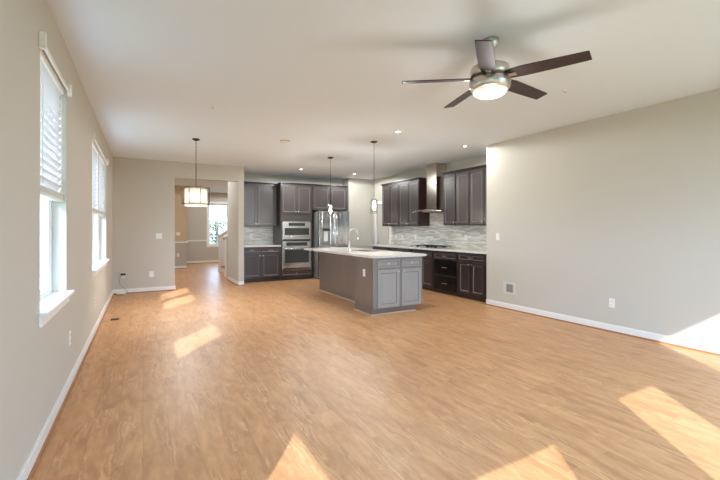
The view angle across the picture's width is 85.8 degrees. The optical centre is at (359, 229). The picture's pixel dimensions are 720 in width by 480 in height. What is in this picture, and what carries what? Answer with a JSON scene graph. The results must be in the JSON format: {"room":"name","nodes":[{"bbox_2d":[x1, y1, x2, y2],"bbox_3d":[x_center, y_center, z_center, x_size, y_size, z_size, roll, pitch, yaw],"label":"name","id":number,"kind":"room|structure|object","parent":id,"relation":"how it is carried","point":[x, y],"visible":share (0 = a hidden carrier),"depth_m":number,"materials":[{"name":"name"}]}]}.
{"room":"open-plan living room","nodes":[
{"label":"open-plan living room","id":0,"kind":"room"},
{"bbox_2d":[0,0,112,479],"bbox_3d":[-4.268,-0.082,6.332,0.180,2.786,17.180,0,0,-29],"label":"wall","id":1,"kind":"structure","parent":0,"point":[36,363],"depth_m":2.24,"materials":[{"name":"beige paint"}]},
{"bbox_2d":[39,31,71,201],"bbox_3d":[-2.154,-0.697,2.702,0.108,0.955,0.990,0,0,-29],"label":"window blind","id":2,"kind":"object","parent":1,"relation":"attached to","point":[51,88],"visible":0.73,"depth_m":2.72,"materials":[{"name":"white plastic"}]},
{"bbox_2d":[38,197,74,327],"bbox_3d":[-2.189,-0.274,2.682,0.220,1.710,1.010,0,0,-29],"label":"window","id":3,"kind":"structure","parent":1,"relation":"in","point":[51,302],"depth_m":2.98,"materials":[{"name":"white wood"}]},
{"bbox_2d":[16,290,113,479],"bbox_3d":[-2.532,1.264,3.446,0.028,0.095,10.088,0,0,-29],"label":"baseboard","id":4,"kind":"structure","parent":1,"relation":"attached to","point":[32,461],"depth_m":2.68,"materials":[{"name":"white wood"}]},
{"bbox_2d":[69,330,70,345],"bbox_3d":[-2.431,0.911,3.246,0.008,0.116,0.072,0,0,-29],"label":"wall outlet","id":5,"kind":"object","parent":1,"relation":"attached to","point":[70,330],"visible":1,"depth_m":3.24,"materials":[{"name":"white plastic"}]},
{"bbox_2d":[92,154,109,277],"bbox_3d":[-3.782,-0.274,5.527,0.220,1.710,2.130,0,0,-29],"label":"window","id":6,"kind":"structure","parent":1,"relation":"in","point":[98,264],"depth_m":5.50,"materials":[{"name":"white"}]},
{"bbox_2d":[92,132,100,213],"bbox_3d":[-3.479,-0.697,5.066,0.108,0.955,1.010,0,0,-29],"label":"window blind","id":7,"kind":"object","parent":6,"relation":"attached to","point":[95,151],"visible":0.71,"depth_m":5.19,"materials":[{"name":"white plastic"}]},
{"bbox_2d":[99,151,108,215],"bbox_3d":[-4.016,-0.697,6.026,0.108,0.955,1.010,0,0,-29],"label":"window blind","id":8,"kind":"object","parent":6,"relation":"attached to","point":[101,160],"visible":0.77,"depth_m":6.12,"materials":[{"name":"white plastic"}]},
{"bbox_2d":[113,157,237,289],"bbox_3d":[-3.960,-0.082,8.502,2.479,2.786,0.130,0,0,-29],"label":"wall","id":9,"kind":"structure","parent":0,"point":[143,189],"depth_m":8.14,"materials":[{"name":"beige paint"}]},
{"bbox_2d":[113,286,174,293],"bbox_3d":[-4.506,1.264,8.106,1.139,0.095,0.028,0,0,-29],"label":"baseboard","id":10,"kind":"structure","parent":9,"relation":"attached to","point":[162,288],"depth_m":8.12,"materials":[{"name":"white wood"}]},
{"bbox_2d":[149,271,153,276],"bbox_3d":[-4.403,0.939,8.176,0.080,0.120,0.006,0,0,-29],"label":"wall plate","id":11,"kind":"object","parent":9,"relation":"attached to","point":[151,273],"visible":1,"depth_m":8.17,"materials":[{"name":"white plastic"}]},
{"bbox_2d":[156,233,161,238],"bbox_3d":[-4.280,0.137,8.242,0.118,0.118,0.010,0,0,-29],"label":"light switch","id":12,"kind":"object","parent":9,"relation":"attached to","point":[158,235],"visible":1,"depth_m":8.24,"materials":[{"name":"white plastic"}]},
{"bbox_2d":[175,185,186,265],"bbox_3d":[-7.123,-0.082,13.490,1.834,2.786,1.900,0,0,-29],"label":"wall","id":13,"kind":"structure","parent":0,"point":[180,209],"depth_m":13.01,"materials":[{"name":"beige paint"}]},
{"bbox_2d":[175,266,187,268],"bbox_3d":[-6.645,1.264,12.652,1.849,0.095,0.028,0,0,-29],"label":"baseboard","id":14,"kind":"structure","parent":13,"relation":"attached to","point":[176,267],"depth_m":13.00,"materials":[{"name":"white wood"}]},
{"bbox_2d":[187,192,227,260],"bbox_3d":[-5.540,-0.082,15.580,6.639,2.786,0.200,0,0,-29],"label":"wall","id":15,"kind":"structure","parent":0,"point":[196,216],"depth_m":15.09,"materials":[{"name":"beige paint"}]},
{"bbox_2d":[187,260,217,263],"bbox_3d":[-5.033,1.264,15.733,4.005,0.095,0.028,0,0,-29],"label":"baseboard","id":16,"kind":"structure","parent":15,"relation":"attached to","point":[208,261],"depth_m":15.12,"materials":[{"name":"white wood"}]},
{"bbox_2d":[207,202,227,246],"bbox_3d":[-5.654,-0.199,15.476,0.940,1.800,0.210,0,0,-29],"label":"window","id":17,"kind":"structure","parent":15,"relation":"in","point":[215,204],"depth_m":15.40,"materials":[{"name":"white wood"}]},
{"bbox_2d":[217,229,227,271],"bbox_3d":[-3.654,0.135,12.487,1.770,2.353,0.200,0,0,-29],"label":"wall","id":18,"kind":"structure","parent":0,"point":[221,243],"depth_m":12.05,"materials":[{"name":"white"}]},
{"bbox_2d":[223,234,227,276],"bbox_3d":[-2.973,0.114,11.201,1.865,2.395,0.331,0,0,-29],"label":"wall","id":19,"kind":"structure","parent":0,"point":[225,236],"depth_m":10.66,"materials":[{"name":"white paint"}]},
{"bbox_2d":[228,167,243,281],"bbox_3d":[-3.103,-0.082,9.642,0.130,2.786,1.282,0,0,-29],"label":"wall","id":20,"kind":"structure","parent":0,"point":[235,189],"depth_m":9.22,"materials":[{"name":"beige paint"}]},
{"bbox_2d":[227,276,237,285],"bbox_3d":[-3.169,1.264,9.598,0.028,0.095,1.296,0,0,-29],"label":"baseboard","id":21,"kind":"structure","parent":20,"relation":"attached to","point":[230,279],"depth_m":9.56,"materials":[{"name":"white wood"}]},
{"bbox_2d":[244,173,341,244],"bbox_3d":[-1.945,-0.082,10.860,3.080,2.786,0.290,0,0,-29],"label":"wall","id":22,"kind":"structure","parent":0,"point":[249,177],"depth_m":10.66,"materials":[{"name":"beige paint"}]},
{"bbox_2d":[244,226,272,244],"bbox_3d":[-2.779,0.154,10.218,0.994,0.482,0.010,0,0,-29],"label":"backsplash","id":23,"kind":"structure","parent":22,"relation":"attached to","point":[260,234],"depth_m":10.26,"materials":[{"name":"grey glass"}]},
{"bbox_2d":[244,181,276,225],"bbox_3d":[-2.688,-0.651,10.058,0.996,1.125,0.378,0,0,-29],"label":"upper cabinet","id":24,"kind":"object","parent":22,"relation":"attached to","point":[260,198],"visible":0.83,"depth_m":9.96,"materials":[{"name":"grey"}]},
{"bbox_2d":[312,184,347,211],"bbox_3d":[-0.958,-0.869,10.851,1.063,0.690,0.688,0,0,-29],"label":"upper cabinet","id":25,"kind":"object","parent":22,"relation":"attached to","point":[320,193],"visible":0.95,"depth_m":10.57,"materials":[{"name":"grey"}]},
{"bbox_2d":[342,178,371,248],"bbox_3d":[-0.156,-0.082,11.621,0.787,2.786,0.710,0,0,-29],"label":"wall","id":26,"kind":"structure","parent":0,"point":[359,191],"depth_m":11.31,"materials":[{"name":"beige paint"}]},
{"bbox_2d":[31,263,719,479],"bbox_3d":[-1.424,1.371,8.028,6.839,0.120,17.400,0,0,-29],"label":"floor","id":27,"kind":"structure","parent":0,"point":[210,377],"depth_m":3.06,"materials":[{"name":"brown wood"}]},
{"bbox_2d":[244,247,279,282],"bbox_3d":[-2.612,0.873,9.922,0.996,0.876,0.690,0,0,-29],"label":"base cabinet","id":28,"kind":"object","parent":27,"relation":"on","point":[261,264],"visible":0.89,"depth_m":9.67,"materials":[{"name":"grey"}]},
{"bbox_2d":[244,244,280,246],"bbox_3d":[-2.613,0.415,9.923,0.997,0.037,0.689,0,0,-29],"label":"countertop","id":29,"kind":"structure","parent":28,"relation":"on","point":[260,245],"depth_m":9.68,"materials":[{"name":"stone"}]},
{"bbox_2d":[273,182,312,279],"bbox_3d":[-1.810,0.049,10.373,0.880,2.525,0.688,0,0,-29],"label":"tall cabinet","id":30,"kind":"object","parent":27,"relation":"on","point":[294,200],"visible":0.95,"depth_m":10.10,"materials":[{"name":"grey"}]},
{"bbox_2d":[282,241,310,270],"bbox_3d":[-1.651,0.683,10.109,0.768,0.755,0.185,0,0,-29],"label":"wall oven","id":31,"kind":"object","parent":30,"relation":"in","point":[294,256],"visible":0.96,"depth_m":10.06,"materials":[{"name":"silver metal"}]},
{"bbox_2d":[282,221,310,239],"bbox_3d":[-1.657,0.034,10.120,0.768,0.485,0.160,0,0,-29],"label":"microwave","id":32,"kind":"object","parent":30,"relation":"in","point":[290,230],"visible":1,"depth_m":10.08,"materials":[{"name":"silver metal"}]},
{"bbox_2d":[311,210,348,278],"bbox_3d":[-0.860,0.404,10.712,0.900,1.815,0.868,0,0,-29],"label":"refrigerator","id":33,"kind":"object","parent":27,"relation":"on","point":[329,229],"visible":0.66,"depth_m":10.37,"materials":[{"name":"grey metal"}]},
{"bbox_2d":[319,252,421,315],"bbox_3d":[-0.057,0.873,7.258,0.965,0.876,2.759,0,0,-29],"label":"kitchen island","id":34,"kind":"object","parent":27,"relation":"on","point":[389,285],"visible":0.91,"depth_m":6.19,"materials":[{"name":"grey wood"}]},
{"bbox_2d":[304,247,425,257],"bbox_3d":[-0.057,0.415,7.309,1.035,0.037,2.830,0,0,-29],"label":"island countertop","id":35,"kind":"structure","parent":34,"relation":"on","point":[335,250],"depth_m":6.70,"materials":[{"name":"stone"}]},
{"bbox_2d":[348,228,359,250],"bbox_3d":[-0.102,0.183,7.128,0.249,0.427,0.123,0,0,-29],"label":"faucet","id":36,"kind":"object","parent":35,"relation":"on","point":[349,243],"visible":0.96,"depth_m":7.10,"materials":[{"name":"silver metal"}]},
{"bbox_2d":[373,246,390,250],"bbox_3d":[0.792,0.873,10.047,0.666,0.876,0.843,0,0,-29],"label":"base cabinet","id":37,"kind":"object","parent":27,"relation":"on","point":[374,247],"visible":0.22,"depth_m":9.87,"materials":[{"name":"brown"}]},
{"bbox_2d":[371,244,486,253],"bbox_3d":[1.547,0.415,8.698,0.670,0.037,3.995,0,0,-29],"label":"countertop","id":38,"kind":"structure","parent":37,"relation":"on","point":[463,250],"depth_m":8.12,"materials":[{"name":"stone"}]},
{"bbox_2d":[409,244,452,247],"bbox_3d":[1.577,0.373,8.643,0.520,0.046,0.900,0,0,-29],"label":"cooktop","id":39,"kind":"object","parent":38,"relation":"in","point":[423,245],"visible":1,"depth_m":8.52,"materials":[{"name":"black metal"}]},
{"bbox_2d":[409,246,452,247],"bbox_3d":[1.577,0.392,8.643,0.520,0.010,0.900,0,0,-29],"label":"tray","id":40,"kind":"object","parent":39,"relation":"on","point":[409,246],"depth_m":8.34,"materials":[{"name":"silver metal"}]},
{"bbox_2d":[391,247,411,252],"bbox_3d":[1.210,0.873,9.301,0.666,0.876,0.853,0,0,-29],"label":"base cabinet","id":41,"kind":"object","parent":27,"relation":"on","point":[392,248],"visible":0.12,"depth_m":9.11,"materials":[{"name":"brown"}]},
{"bbox_2d":[412,249,435,291],"bbox_3d":[1.606,0.873,8.594,0.666,0.876,0.753,0,0,-29],"label":"base cabinet","id":42,"kind":"object","parent":27,"relation":"on","point":[428,260],"visible":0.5,"depth_m":8.28,"materials":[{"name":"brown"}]},
{"bbox_2d":[434,251,460,296],"bbox_3d":[1.966,0.873,7.951,0.666,0.876,0.708,0,0,-29],"label":"base cabinet","id":43,"kind":"object","parent":27,"relation":"on","point":[445,262],"visible":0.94,"depth_m":7.77,"materials":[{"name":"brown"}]},
{"bbox_2d":[458,252,486,301],"bbox_3d":[2.333,0.873,7.297,0.666,0.876,0.778,0,0,-29],"label":"base cabinet","id":44,"kind":"object","parent":27,"relation":"on","point":[472,267],"visible":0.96,"depth_m":7.14,"materials":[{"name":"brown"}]},
{"bbox_2d":[47,0,719,192],"bbox_3d":[-1.424,-1.535,8.028,6.839,0.120,17.400,0,0,-29],"label":"ceiling","id":45,"kind":"structure","parent":0,"point":[325,78],"depth_m":3.59,"materials":[{"name":"white paint"}]},
{"bbox_2d":[182,138,209,206],"bbox_3d":[-2.671,-0.927,6.305,0.409,1.094,0.409,0,0,27],"label":"drum chandelier","id":46,"kind":"object","parent":45,"relation":"hanging from","point":[194,197],"visible":1,"depth_m":6.17,"materials":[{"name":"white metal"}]},
{"bbox_2d":[280,140,289,143],"bbox_3d":[-1.249,-1.455,6.447,0.170,0.040,0.170,0,0,-29],"label":"smoke detector","id":47,"kind":"object","parent":45,"relation":"attached to","point":[281,141],"visible":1,"depth_m":6.40,"materials":[{"name":"white plastic"}]},
{"bbox_2d":[328,157,332,212],"bbox_3d":[-0.604,-0.870,7.923,0.124,1.210,0.124,0,0,-29],"label":"pendant light","id":48,"kind":"object","parent":45,"relation":"hanging from","point":[330,158],"visible":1,"depth_m":7.92,"materials":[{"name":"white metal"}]},
{"bbox_2d":[370,141,377,208],"bbox_3d":[0.234,-0.870,6.484,0.124,1.210,0.124,0,0,-29],"label":"pendant light","id":49,"kind":"object","parent":45,"relation":"hanging from","point":[373,200],"visible":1,"depth_m":6.46,"materials":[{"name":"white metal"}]},
{"bbox_2d":[392,130,403,132],"bbox_3d":[0.572,-1.471,5.822,0.170,0.008,0.170,0,0,-29],"label":"recessed light","id":50,"kind":"object","parent":45,"relation":"in","point":[394,131],"visible":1,"depth_m":5.80,"materials":[{"name":"white plastic"}]},
{"bbox_2d":[401,36,591,107],"bbox_3d":[1.046,-1.253,3.049,1.289,0.442,1.332,0,0,-29],"label":"ceiling fan","id":51,"kind":"object","parent":45,"relation":"hanging from","point":[490,78],"visible":1,"depth_m":2.89,"materials":[{"name":"silver metal"}]},
{"bbox_2d":[372,155,486,249],"bbox_3d":[1.559,-0.082,9.533,0.163,2.786,5.450,0,0,-29],"label":"wall","id":52,"kind":"structure","parent":0,"point":[482,160],"depth_m":10.04,"materials":[{"name":"beige paint"}]},
{"bbox_2d":[375,201,389,243],"bbox_3d":[0.628,0.246,11.005,0.022,2.130,0.790,0,0,-29],"label":"trim","id":53,"kind":"structure","parent":52,"relation":"attached to","point":[376,202],"depth_m":11.27,"materials":[{"name":"white wood"}]},
{"bbox_2d":[377,205,388,243],"bbox_3d":[0.665,0.291,10.992,0.101,2.020,0.650,0,0,-29],"label":"door","id":54,"kind":"structure","parent":52,"relation":"in","point":[383,231],"depth_m":11.10,"materials":[{"name":"beige paint"}]},
{"bbox_2d":[380,181,398,225],"bbox_3d":[0.907,-0.651,10.152,0.365,1.125,0.823,0,0,-29],"label":"upper cabinet","id":55,"kind":"object","parent":52,"relation":"attached to","point":[390,191],"visible":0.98,"depth_m":10.04,"materials":[{"name":"black wood"}]},
{"bbox_2d":[398,177,429,225],"bbox_3d":[1.312,-0.651,9.430,0.365,1.125,0.828,0,0,-29],"label":"upper cabinet","id":56,"kind":"object","parent":52,"relation":"attached to","point":[412,192],"visible":0.98,"depth_m":9.20,"materials":[{"name":"black wood"}]},
{"bbox_2d":[412,163,446,212],"bbox_3d":[1.631,-0.929,8.674,0.518,1.090,1.000,0,0,-29],"label":"range hood","id":57,"kind":"object","parent":52,"relation":"attached to","point":[434,170],"visible":0.84,"depth_m":8.59,"materials":[{"name":"silver metal"}]},
{"bbox_2d":[391,212,486,249],"bbox_3d":[1.827,-0.077,8.872,0.010,0.944,4.025,0,0,-29],"label":"backsplash","id":58,"kind":"structure","parent":52,"relation":"attached to","point":[437,233],"depth_m":8.84,"materials":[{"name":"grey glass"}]},
{"bbox_2d":[441,168,469,224],"bbox_3d":[2.087,-0.651,8.045,0.365,1.125,0.793,0,0,-29],"label":"upper cabinet","id":59,"kind":"object","parent":52,"relation":"attached to","point":[456,183],"visible":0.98,"depth_m":7.93,"materials":[{"name":"black wood"}]},
{"bbox_2d":[468,164,486,224],"bbox_3d":[2.469,-0.651,7.364,0.365,1.125,0.763,0,0,-29],"label":"upper cabinet","id":60,"kind":"object","parent":52,"relation":"attached to","point":[478,174],"visible":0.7,"depth_m":7.42,"materials":[{"name":"black wood"}]},
{"bbox_2d":[487,88,719,345],"bbox_3d":[3.964,-0.082,4.530,0.855,2.786,5.630,0,0,-29],"label":"wall","id":61,"kind":"structure","parent":0,"point":[624,207],"depth_m":4.89,"materials":[{"name":"beige paint"}]},
{"bbox_2d":[503,282,515,294],"bbox_3d":[2.448,0.964,6.346,0.016,0.190,0.250,0,0,-29],"label":"air vent","id":62,"kind":"object","parent":61,"relation":"in","point":[508,288],"visible":1,"depth_m":6.34,"materials":[{"name":"grey"}]},
{"bbox_2d":[506,284,512,292],"bbox_3d":[2.448,0.959,6.340,0.010,0.130,0.130,0,0,-29],"label":"grille","id":63,"kind":"object","parent":62,"relation":"attached to","point":[509,287],"depth_m":6.34,"materials":[{"name":"plastic"}]},
{"bbox_2d":[485,299,719,355],"bbox_3d":[3.579,1.264,4.314,0.028,0.095,5.630,0,0,-29],"label":"baseboard","id":64,"kind":"structure","parent":61,"relation":"attached to","point":[669,340],"depth_m":4.89,"materials":[{"name":"white wood"}]},
{"bbox_2d":[609,298,614,307],"bbox_3d":[3.227,0.942,4.962,0.008,0.116,0.072,0,0,-29],"label":"wall outlet","id":65,"kind":"object","parent":61,"relation":"attached to","point":[611,301],"visible":1,"depth_m":4.96,"materials":[{"name":"white plastic"}]},
{"label":"outside","id":66,"kind":"structure","parent":0,"visible":0},
{"bbox_3d":[-4.887,2.036,8.725,120.000,0.050,140.000,0,0,-29],"label":"ground","id":67,"kind":"structure","parent":66,"visible":0},
{"bbox_2d":[210,211,225,242],"bbox_3d":[-8.577,0.444,23.358,2.846,3.152,2.957,0,0,-29],"label":"tree","id":68,"kind":"object","parent":67,"relation":"on","point":[212,228],"visible":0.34,"depth_m":23.26,"materials":[{"name":"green plant"}]},
{"bbox_2d":[210,213,225,235],"bbox_3d":[-9.592,0.422,27.667,3.033,3.197,3.048,0,0,-17],"label":"tree","id":69,"kind":"object","parent":67,"relation":"on","point":[223,213],"visible":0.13,"depth_m":27.66,"materials":[{"name":"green plant"}]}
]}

